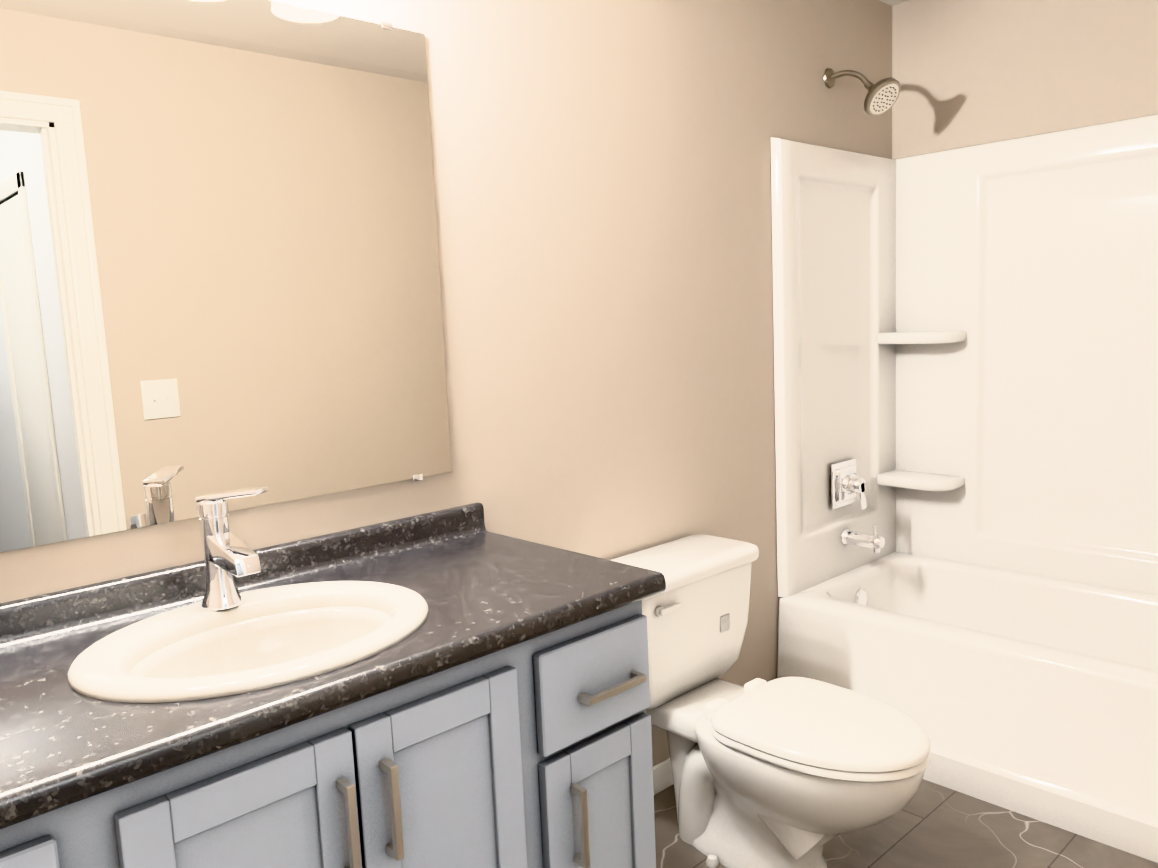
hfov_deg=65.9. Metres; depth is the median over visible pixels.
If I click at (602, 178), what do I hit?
wall
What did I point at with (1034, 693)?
tub
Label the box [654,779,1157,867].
floor
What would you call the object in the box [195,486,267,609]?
faucet
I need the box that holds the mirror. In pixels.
[0,0,451,551]
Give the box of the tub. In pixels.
[777,552,1157,862]
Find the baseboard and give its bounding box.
[653,758,673,794]
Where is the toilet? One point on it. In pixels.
(791, 772)
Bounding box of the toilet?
[611,534,930,867]
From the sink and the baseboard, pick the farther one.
the baseboard
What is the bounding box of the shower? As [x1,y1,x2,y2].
[771,68,1157,862]
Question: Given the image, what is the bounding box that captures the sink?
[67,581,427,702]
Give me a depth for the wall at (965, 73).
2.88 m
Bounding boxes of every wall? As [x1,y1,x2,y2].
[0,0,891,766]
[892,0,1157,158]
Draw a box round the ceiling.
[879,0,909,5]
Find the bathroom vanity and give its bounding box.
[0,486,665,867]
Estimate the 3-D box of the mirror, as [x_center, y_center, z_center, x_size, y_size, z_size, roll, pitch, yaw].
[-0.747,-0.301,1.501,1.223,0.935,0.010,-9,10,-42]
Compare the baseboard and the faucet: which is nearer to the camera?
the faucet
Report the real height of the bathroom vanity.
1.084 m
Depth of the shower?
2.87 m
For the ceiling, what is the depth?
3.10 m

